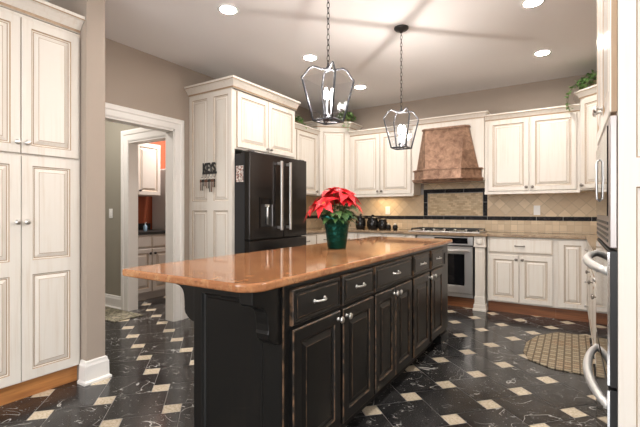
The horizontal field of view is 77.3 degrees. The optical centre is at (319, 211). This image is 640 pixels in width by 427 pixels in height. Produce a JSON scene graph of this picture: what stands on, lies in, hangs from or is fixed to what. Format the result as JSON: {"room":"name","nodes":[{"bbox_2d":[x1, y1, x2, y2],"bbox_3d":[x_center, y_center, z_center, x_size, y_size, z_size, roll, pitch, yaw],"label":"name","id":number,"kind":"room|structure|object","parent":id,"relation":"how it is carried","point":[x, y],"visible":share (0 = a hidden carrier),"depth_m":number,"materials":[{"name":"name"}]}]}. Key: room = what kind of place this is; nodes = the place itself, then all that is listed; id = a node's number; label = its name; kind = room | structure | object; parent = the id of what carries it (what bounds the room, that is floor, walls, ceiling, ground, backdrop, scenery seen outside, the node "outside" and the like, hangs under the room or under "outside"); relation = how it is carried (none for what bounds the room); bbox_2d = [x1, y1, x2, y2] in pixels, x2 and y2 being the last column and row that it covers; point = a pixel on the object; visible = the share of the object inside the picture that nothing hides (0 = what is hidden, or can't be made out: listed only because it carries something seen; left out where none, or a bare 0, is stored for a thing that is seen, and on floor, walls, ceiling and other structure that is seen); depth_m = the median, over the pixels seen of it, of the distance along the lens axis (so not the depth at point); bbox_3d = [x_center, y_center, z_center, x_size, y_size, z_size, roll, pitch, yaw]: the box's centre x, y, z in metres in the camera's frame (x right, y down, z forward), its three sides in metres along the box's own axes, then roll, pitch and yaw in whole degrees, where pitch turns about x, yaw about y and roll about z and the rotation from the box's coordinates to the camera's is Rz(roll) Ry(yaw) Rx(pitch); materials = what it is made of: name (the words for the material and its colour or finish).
{"room":"kitchen","nodes":[
{"label":"kitchen","id":0,"kind":"room"},
{"bbox_2d":[32,0,104,379],"bbox_3d":[-1.896,-0.204,2.995,0.800,2.760,0.128,0,0,32],"label":"wall","id":1,"kind":"structure","parent":0,"point":[92,32],"depth_m":2.77,"materials":[{"name":"beige paint"}]},
{"bbox_2d":[77,355,111,386],"bbox_3d":[-1.853,1.099,3.034,0.869,0.155,0.204,0,0,41],"label":"baseboard","id":2,"kind":"structure","parent":1,"relation":"attached to","point":[95,370],"depth_m":2.75,"materials":[{"name":"white paint"}]},
{"bbox_2d":[105,121,139,295],"bbox_3d":[-2.385,-0.204,4.864,1.780,2.760,0.110,0,0,32],"label":"wall","id":3,"kind":"structure","parent":0,"point":[113,130],"depth_m":4.88,"materials":[{"name":"beige paint"}]},
{"bbox_2d":[109,209,112,217],"bbox_3d":[-2.570,0.026,4.908,0.072,0.116,0.011,0,0,32],"label":"light switch","id":4,"kind":"object","parent":3,"relation":"attached to","point":[110,210],"visible":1,"depth_m":4.90,"materials":[{"name":"white plastic"}]},
{"bbox_2d":[105,293,120,309],"bbox_3d":[-2.765,1.099,5.020,0.970,0.155,0.032,0,0,32],"label":"baseboard","id":5,"kind":"structure","parent":3,"relation":"attached to","point":[113,301],"depth_m":4.86,"materials":[{"name":"white paint"}]},
{"bbox_2d":[121,128,165,310],"bbox_3d":[-1.990,0.110,4.602,0.832,2.132,0.143,0,0,32],"label":"door frame","id":6,"kind":"structure","parent":3,"relation":"in","point":[130,139],"depth_m":4.73,"materials":[{"name":"white paint"}]},
{"bbox_2d":[138,140,165,228],"bbox_3d":[-2.322,-0.204,6.455,0.110,2.760,2.650,0,0,32],"label":"wall","id":7,"kind":"structure","parent":0,"point":[144,203],"depth_m":5.97,"materials":[{"name":"brown"}]},
{"bbox_2d":[138,143,159,196],"bbox_3d":[-2.552,-0.587,5.637,0.372,0.735,0.500,0,0,32],"label":"wall cabinet","id":8,"kind":"object","parent":7,"relation":"attached to","point":[148,154],"visible":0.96,"depth_m":5.61,"materials":[{"name":"paint"}]},
{"bbox_2d":[152,169,165,229],"bbox_3d":[-2.051,0.266,6.154,0.630,1.780,0.770,0,0,32],"label":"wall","id":9,"kind":"structure","parent":0,"point":[158,202],"depth_m":5.89,"materials":[{"name":"grey paint"}]},
{"bbox_2d":[0,6,321,305],"bbox_3d":[-2.358,-0.204,2.992,0.260,2.760,8.550,0,0,32],"label":"wall","id":10,"kind":"structure","parent":0,"point":[136,79],"depth_m":4.10,"materials":[{"name":"beige paint"}]},
{"bbox_2d":[105,102,183,321],"bbox_3d":[-1.848,0.093,3.912,0.153,2.165,1.160,0,0,32],"label":"door frame","id":11,"kind":"structure","parent":10,"relation":"in","point":[174,128],"depth_m":4.28,"materials":[{"name":"white paint"}]},
{"bbox_2d":[295,122,320,195],"bbox_3d":[-0.361,-0.702,5.546,0.368,0.945,0.810,0,0,32],"label":"upper cabinet","id":12,"kind":"object","parent":10,"relation":"attached to","point":[306,140],"visible":0.48,"depth_m":5.60,"materials":[{"name":"beige paint"}]},
{"bbox_2d":[295,113,306,128],"bbox_3d":[-0.291,-1.256,5.624,0.360,0.267,0.249,0,0,32],"label":"ivy plant","id":13,"kind":"object","parent":12,"relation":"on","point":[299,120],"visible":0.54,"depth_m":5.60,"materials":[{"name":"green plant"}]},
{"bbox_2d":[0,295,596,426],"bbox_3d":[-0.436,1.201,1.841,8.300,0.050,8.650,0,0,32],"label":"floor","id":14,"kind":"structure","parent":0,"point":[481,375],"depth_m":2.70,"materials":[{"name":"black tile"}]},
{"bbox_2d":[0,0,84,405],"bbox_3d":[-2.118,-0.076,2.609,0.735,2.505,0.758,0,0,32],"label":"pantry cabinet","id":15,"kind":"object","parent":14,"relation":"on","point":[40,61],"visible":1,"depth_m":2.55,"materials":[{"name":"beige paint"}]},
{"bbox_2d":[105,306,142,321],"bbox_3d":[-2.428,1.171,4.590,0.800,0.008,0.340,0,0,32],"label":"mat","id":16,"kind":"object","parent":14,"relation":"on","point":[111,314],"visible":0.57,"depth_m":4.53,"materials":[{"name":"beige fabric"}]},
{"bbox_2d":[138,234,165,300],"bbox_3d":[-2.483,0.742,5.493,0.642,0.868,0.750,0,0,32],"label":"base cabinet","id":17,"kind":"object","parent":14,"relation":"on","point":[151,247],"visible":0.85,"depth_m":5.34,"materials":[{"name":"paint"}]},
{"bbox_2d":[138,223,165,234],"bbox_3d":[-2.495,0.241,5.500,0.614,0.130,0.770,0,0,32],"label":"countertop","id":18,"kind":"structure","parent":17,"relation":"on","point":[140,225],"depth_m":5.51,"materials":[{"name":"black stone"}]},
{"bbox_2d":[184,75,299,259],"bbox_3d":[-0.867,-0.094,4.687,0.734,2.540,1.171,0,0,32],"label":"tall cabinet","id":19,"kind":"object","parent":14,"relation":"on","point":[225,121],"visible":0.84,"depth_m":4.29,"materials":[{"name":"beige paint"}]},
{"bbox_2d":[201,162,216,177],"bbox_3d":[-1.184,-0.438,4.253,0.213,0.164,0.032,0,0,32],"label":"key rack","id":20,"kind":"object","parent":19,"relation":"attached to","point":[211,171],"visible":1,"depth_m":4.26,"materials":[{"name":"grey metal"}]},
{"bbox_2d":[209,177,211,191],"bbox_3d":[-1.151,-0.283,4.222,0.042,0.159,0.019,0,0,32],"label":"key","id":21,"kind":"object","parent":20,"relation":"hanging from","point":[210,179],"visible":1,"depth_m":4.21,"materials":[{"name":"grey metal"}]},
{"bbox_2d":[235,150,305,253],"bbox_3d":[-0.685,0.266,4.624,0.712,1.780,1.025,0,0,32],"label":"refrigerator","id":22,"kind":"object","parent":14,"relation":"on","point":[270,200],"visible":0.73,"depth_m":4.30,"materials":[{"name":"black metal"}]},
{"bbox_2d":[236,165,242,181],"bbox_3d":[-0.824,-0.386,4.101,0.095,0.167,0.005,0,0,32],"label":"photo","id":23,"kind":"object","parent":22,"relation":"attached to","point":[239,169],"visible":1,"depth_m":4.10},
{"bbox_2d":[177,244,447,426],"bbox_3d":[0.223,0.737,2.777,0.729,0.878,2.722,0,0,32],"label":"kitchen island","id":24,"kind":"object","parent":14,"relation":"on","point":[316,352],"visible":0.91,"depth_m":1.86,"materials":[{"name":"black paint"}]},
{"bbox_2d":[122,236,451,292],"bbox_3d":[0.170,0.279,2.806,0.802,0.034,2.810,0,0,32],"label":"island countertop","id":25,"kind":"structure","parent":24,"relation":"on","point":[259,271],"depth_m":1.97,"materials":[{"name":"orange stone"}]},
{"bbox_2d":[304,187,361,248],"bbox_3d":[0.094,0.045,2.827,0.407,0.433,0.372,0,0,-22],"label":"poinsettia","id":26,"kind":"object","parent":25,"relation":"on","point":[336,227],"visible":1,"depth_m":2.76,"materials":[{"name":"red plant"}]},
{"bbox_2d":[320,215,354,248],"bbox_3d":[0.121,0.143,2.826,0.239,0.236,0.239,0,0,-4],"label":"pot","id":27,"kind":"object","parent":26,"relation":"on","point":[336,227],"depth_m":2.76,"materials":[{"name":"teal"}]},
{"bbox_2d":[302,233,326,244],"bbox_3d":[-0.118,0.737,5.756,0.546,0.878,1.427,0,0,32],"label":"base cabinet","id":28,"kind":"object","parent":14,"relation":"on","point":[316,238],"visible":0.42,"depth_m":5.41,"materials":[{"name":"beige paint"}]},
{"bbox_2d":[347,232,405,239],"bbox_3d":[0.779,0.737,5.729,1.103,0.878,0.533,0,0,32],"label":"base cabinet","id":29,"kind":"object","parent":14,"relation":"on","point":[351,235],"visible":0.08,"depth_m":5.53,"materials":[{"name":"beige paint"}]},
{"bbox_2d":[406,234,416,237],"bbox_3d":[1.303,0.737,5.378,0.154,0.878,0.553,0,0,32],"label":"pilaster","id":30,"kind":"object","parent":14,"relation":"on","point":[407,235],"visible":0.06,"depth_m":5.16,"materials":[{"name":"beige paint"}]},
{"bbox_2d":[417,235,474,307],"bbox_3d":[1.636,0.740,5.117,0.686,0.872,0.497,0,0,32],"label":"oven","id":31,"kind":"object","parent":14,"relation":"on","point":[461,252],"visible":0.56,"depth_m":4.85,"materials":[{"name":"silver metal"}]},
{"bbox_2d":[473,236,487,311],"bbox_3d":[2.017,0.737,4.929,0.154,0.878,0.553,0,0,32],"label":"pilaster","id":32,"kind":"object","parent":14,"relation":"on","point":[480,304],"visible":0.84,"depth_m":4.72,"materials":[{"name":"beige paint"}]},
{"bbox_2d":[488,237,555,317],"bbox_3d":[2.385,0.737,4.718,0.692,0.878,0.533,0,0,32],"label":"base cabinet","id":33,"kind":"object","parent":14,"relation":"on","point":[521,271],"visible":0.99,"depth_m":4.52,"materials":[{"name":"beige paint"}]},
{"bbox_2d":[523,332,593,374],"bbox_3d":[2.032,1.171,3.424,0.480,0.010,1.080,0,0,32],"label":"woven rug","id":34,"kind":"object","parent":14,"relation":"on","point":[566,352],"visible":0.92,"depth_m":3.35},
{"bbox_2d":[556,239,588,321],"bbox_3d":[2.814,0.737,4.468,0.299,0.878,0.500,0,0,32],"label":"base cabinet","id":35,"kind":"object","parent":14,"relation":"on","point":[571,289],"visible":0.86,"depth_m":4.27,"materials":[{"name":"beige paint"}]},
{"bbox_2d":[584,243,596,363],"bbox_3d":[2.483,0.737,3.156,0.634,0.878,3.057,0,0,32],"label":"base cabinet","id":36,"kind":"object","parent":14,"relation":"on","point":[591,274],"visible":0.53,"depth_m":3.11,"materials":[{"name":"beige paint"}]},
{"bbox_2d":[306,228,598,259],"bbox_3d":[0.986,0.279,4.103,4.176,0.034,3.065,0,0,32],"label":"countertop","id":37,"kind":"structure","parent":36,"relation":"on","point":[590,238],"depth_m":4.74,"materials":[{"name":"brown stone"}]},
{"bbox_2d":[355,214,365,228],"bbox_3d":[0.599,0.149,5.886,0.152,0.225,0.152,0,0,32],"label":"canister","id":38,"kind":"object","parent":37,"relation":"on","point":[361,224],"visible":0.95,"depth_m":5.83,"materials":[{"name":"black ceramic"}]},
{"bbox_2d":[367,215,378,229],"bbox_3d":[0.765,0.154,5.793,0.170,0.215,0.170,0,0,32],"label":"canister","id":39,"kind":"object","parent":37,"relation":"on","point":[372,222],"visible":0.98,"depth_m":5.73,"materials":[{"name":"black ceramic"}]},
{"bbox_2d":[378,217,386,229],"bbox_3d":[0.897,0.169,5.722,0.135,0.185,0.135,0,0,32],"label":"canister","id":40,"kind":"object","parent":37,"relation":"on","point":[382,223],"visible":0.94,"depth_m":5.67,"materials":[{"name":"black ceramic"}]},
{"bbox_2d":[386,223,390,229],"bbox_3d":[0.965,0.213,5.632,0.076,0.096,0.076,0,0,32],"label":"shaker","id":41,"kind":"object","parent":37,"relation":"on","point":[388,226],"visible":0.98,"depth_m":5.61,"materials":[{"name":"black ceramic"}]},
{"bbox_2d":[408,227,486,232],"bbox_3d":[1.639,0.238,5.154,0.880,0.046,0.470,0,0,32],"label":"cooktop","id":42,"kind":"object","parent":37,"relation":"in","point":[419,229],"visible":1,"depth_m":5.05,"materials":[{"name":"silver metal"}]},
{"bbox_2d":[592,0,639,426],"bbox_3d":[1.430,-0.203,1.500,0.675,2.758,0.858,0,0,32],"label":"tall cabinet","id":43,"kind":"object","parent":14,"relation":"on","point":[618,21],"visible":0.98,"depth_m":1.28,"materials":[{"name":"beige paint"}]},
{"bbox_2d":[583,332,617,426],"bbox_3d":[1.139,0.811,1.656,0.088,0.450,0.784,0,0,32],"label":"wall oven","id":44,"kind":"object","parent":43,"relation":"in","point":[606,396],"visible":0.96,"depth_m":1.51,"materials":[{"name":"silver metal"}]},
{"bbox_2d":[583,238,617,388],"bbox_3d":[1.139,0.353,1.656,0.088,0.445,0.784,0,0,32],"label":"wall oven","id":45,"kind":"object","parent":43,"relation":"in","point":[605,265],"visible":1,"depth_m":1.32,"materials":[{"name":"silver metal"}]},
{"bbox_2d":[595,115,616,247],"bbox_3d":[1.159,-0.097,1.643,0.041,0.435,0.784,0,0,32],"label":"microwave","id":46,"kind":"object","parent":43,"relation":"in","point":[606,153],"visible":1,"depth_m":1.37,"materials":[{"name":"silver metal"}]},
{"bbox_2d":[44,0,596,113],"bbox_3d":[-0.436,-1.624,1.841,8.300,0.080,8.650,0,0,32],"label":"ceiling","id":47,"kind":"structure","parent":0,"point":[450,47],"depth_m":3.71,"materials":[{"name":"white paint"}]},
{"bbox_2d":[217,4,238,14],"bbox_3d":[-0.720,-1.579,3.136,0.167,0.009,0.167,0,0,32],"label":"recessed light","id":48,"kind":"object","parent":47,"relation":"in","point":[227,9],"visible":1,"depth_m":3.13,"materials":[{"name":"white plastic"}]},
{"bbox_2d":[302,54,317,60],"bbox_3d":[-0.102,-1.579,4.117,0.167,0.009,0.167,0,0,32],"label":"recessed light","id":49,"kind":"object","parent":47,"relation":"in","point":[309,57],"visible":1,"depth_m":4.10,"materials":[{"name":"white"}]},
{"bbox_2d":[301,0,354,124],"bbox_3d":[0.050,-1.062,2.415,0.240,1.042,0.242,0,0,32],"label":"pendant lantern","id":50,"kind":"object","parent":47,"relation":"hanging from","point":[326,117],"visible":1,"depth_m":2.40,"materials":[{"name":"grey metal"}]},
{"bbox_2d":[324,99,327,116],"bbox_3d":[0.039,-0.613,2.400,0.027,0.115,0.039,0,0,32],"label":"candle","id":51,"kind":"object","parent":50,"relation":"on","point":[326,100],"depth_m":2.39,"materials":[{"name":"grey wax"}]},
{"bbox_2d":[354,85,366,88],"bbox_3d":[0.511,-1.579,5.090,0.167,0.009,0.167,0,0,32],"label":"recessed light","id":52,"kind":"object","parent":47,"relation":"in","point":[356,86],"visible":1,"depth_m":5.08,"materials":[{"name":"white"}]},
{"bbox_2d":[383,24,418,149],"bbox_3d":[0.701,-1.062,3.449,0.240,1.042,0.242,0,0,32],"label":"pendant lantern","id":53,"kind":"object","parent":47,"relation":"hanging from","point":[402,28],"visible":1,"depth_m":3.44,"materials":[{"name":"grey metal"}]},
{"bbox_2d":[520,0,545,7],"bbox_3d":[1.611,-1.579,3.027,0.167,0.009,0.167,0,0,32],"label":"recessed light","id":54,"kind":"object","parent":47,"relation":"in","point":[526,3],"visible":1,"depth_m":3.04,"materials":[{"name":"white"}]},
{"bbox_2d":[533,49,551,56],"bbox_3d":[2.218,-1.579,3.992,0.167,0.009,0.167,0,0,32],"label":"recessed light","id":55,"kind":"object","parent":47,"relation":"in","point":[540,52],"visible":1,"depth_m":3.98,"materials":[{"name":"white"}]},
{"bbox_2d":[322,73,596,233],"bbox_3d":[1.017,-0.204,5.978,6.350,2.760,0.100,0,0,32],"label":"wall","id":56,"kind":"structure","parent":0,"point":[547,93],"depth_m":5.24,"materials":[{"name":"beige paint"}]},
{"bbox_2d":[306,196,321,227],"bbox_3d":[0.993,0.008,4.120,4.210,0.504,3.032,0,0,32],"label":"backsplash","id":57,"kind":"structure","parent":56,"relation":"attached to","point":[310,221],"depth_m":6.26,"materials":[{"name":"tile"}]},
{"bbox_2d":[301,121,361,196],"bbox_3d":[0.158,-0.769,6.033,0.728,1.080,0.685,0,0,32],"label":"upper cabinet","id":58,"kind":"object","parent":56,"relation":"attached to","point":[333,139],"visible":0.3,"depth_m":5.84,"materials":[{"name":"beige paint"}]},
{"bbox_2d":[336,111,355,129],"bbox_3d":[0.356,-1.331,5.937,0.344,0.356,0.334,0,0,32],"label":"ivy plant","id":59,"kind":"object","parent":58,"relation":"on","point":[348,118],"visible":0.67,"depth_m":5.92,"materials":[{"name":"green plant"}]},
{"bbox_2d":[348,124,420,196],"bbox_3d":[0.918,-0.691,5.755,0.970,0.967,0.344,0,0,32],"label":"upper cabinet","id":60,"kind":"object","parent":56,"relation":"attached to","point":[377,169],"visible":0.94,"depth_m":5.63,"materials":[{"name":"beige paint"}]},
{"bbox_2d":[385,206,389,213],"bbox_3d":[0.999,-0.014,5.903,0.072,0.116,0.008,0,0,32],"label":"wall outlet","id":61,"kind":"object","parent":56,"relation":"attached to","point":[387,209],"visible":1,"depth_m":5.90,"materials":[{"name":"white plastic"}]},
{"bbox_2d":[409,110,489,183],"bbox_3d":[1.695,-0.799,5.233,0.992,0.830,0.382,0,0,32],"label":"hood surround","id":62,"kind":"object","parent":56,"relation":"attached to","point":[476,120],"visible":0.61,"depth_m":5.01,"materials":[{"name":"beige paint"}]},
{"bbox_2d":[412,125,483,183],"bbox_3d":[1.550,-0.712,4.990,0.879,0.695,0.280,0,0,32],"label":"range hood","id":63,"kind":"object","parent":62,"relation":"attached to","point":[447,154],"visible":1,"depth_m":4.93,"materials":[{"name":"orange metal"}]},
{"bbox_2d":[322,182,596,233],"bbox_3d":[1.804,-0.082,5.408,4.210,0.684,0.024,0,0,32],"label":"backsplash","id":64,"kind":"structure","parent":56,"relation":"attached to","point":[466,204],"depth_m":5.21,"materials":[{"name":"tile"}]},
{"bbox_2d":[484,104,579,194],"bbox_3d":[2.505,-0.691,4.756,0.980,0.967,0.344,0,0,32],"label":"upper cabinet","id":65,"kind":"object","parent":56,"relation":"attached to","point":[532,151],"visible":1,"depth_m":4.61,"materials":[{"name":"beige paint"}]},
{"bbox_2d":[534,205,539,214],"bbox_3d":[2.641,-0.014,4.869,0.072,0.116,0.008,0,0,32],"label":"wall outlet","id":66,"kind":"object","parent":56,"relation":"attached to","point":[536,207],"visible":1,"depth_m":4.87,"materials":[{"name":"white plastic"}]},
{"bbox_2d":[574,84,597,191],"bbox_3d":[3.077,-0.769,4.179,0.718,1.080,0.712,0,0,32],"label":"upper cabinet","id":67,"kind":"object","parent":56,"relation":"attached to","point":[586,97],"visible":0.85,"depth_m":4.27,"materials":[{"name":"beige paint"}]},
{"bbox_2d":[564,69,596,110],"bbox_3d":[2.932,-1.299,4.291,0.545,0.432,0.346,0,0,32],"label":"ivy plant","id":68,"kind":"object","parent":67,"relation":"on","point":[582,84],"visible":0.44,"depth_m":4.30,"materials":[{"name":"green plant"}]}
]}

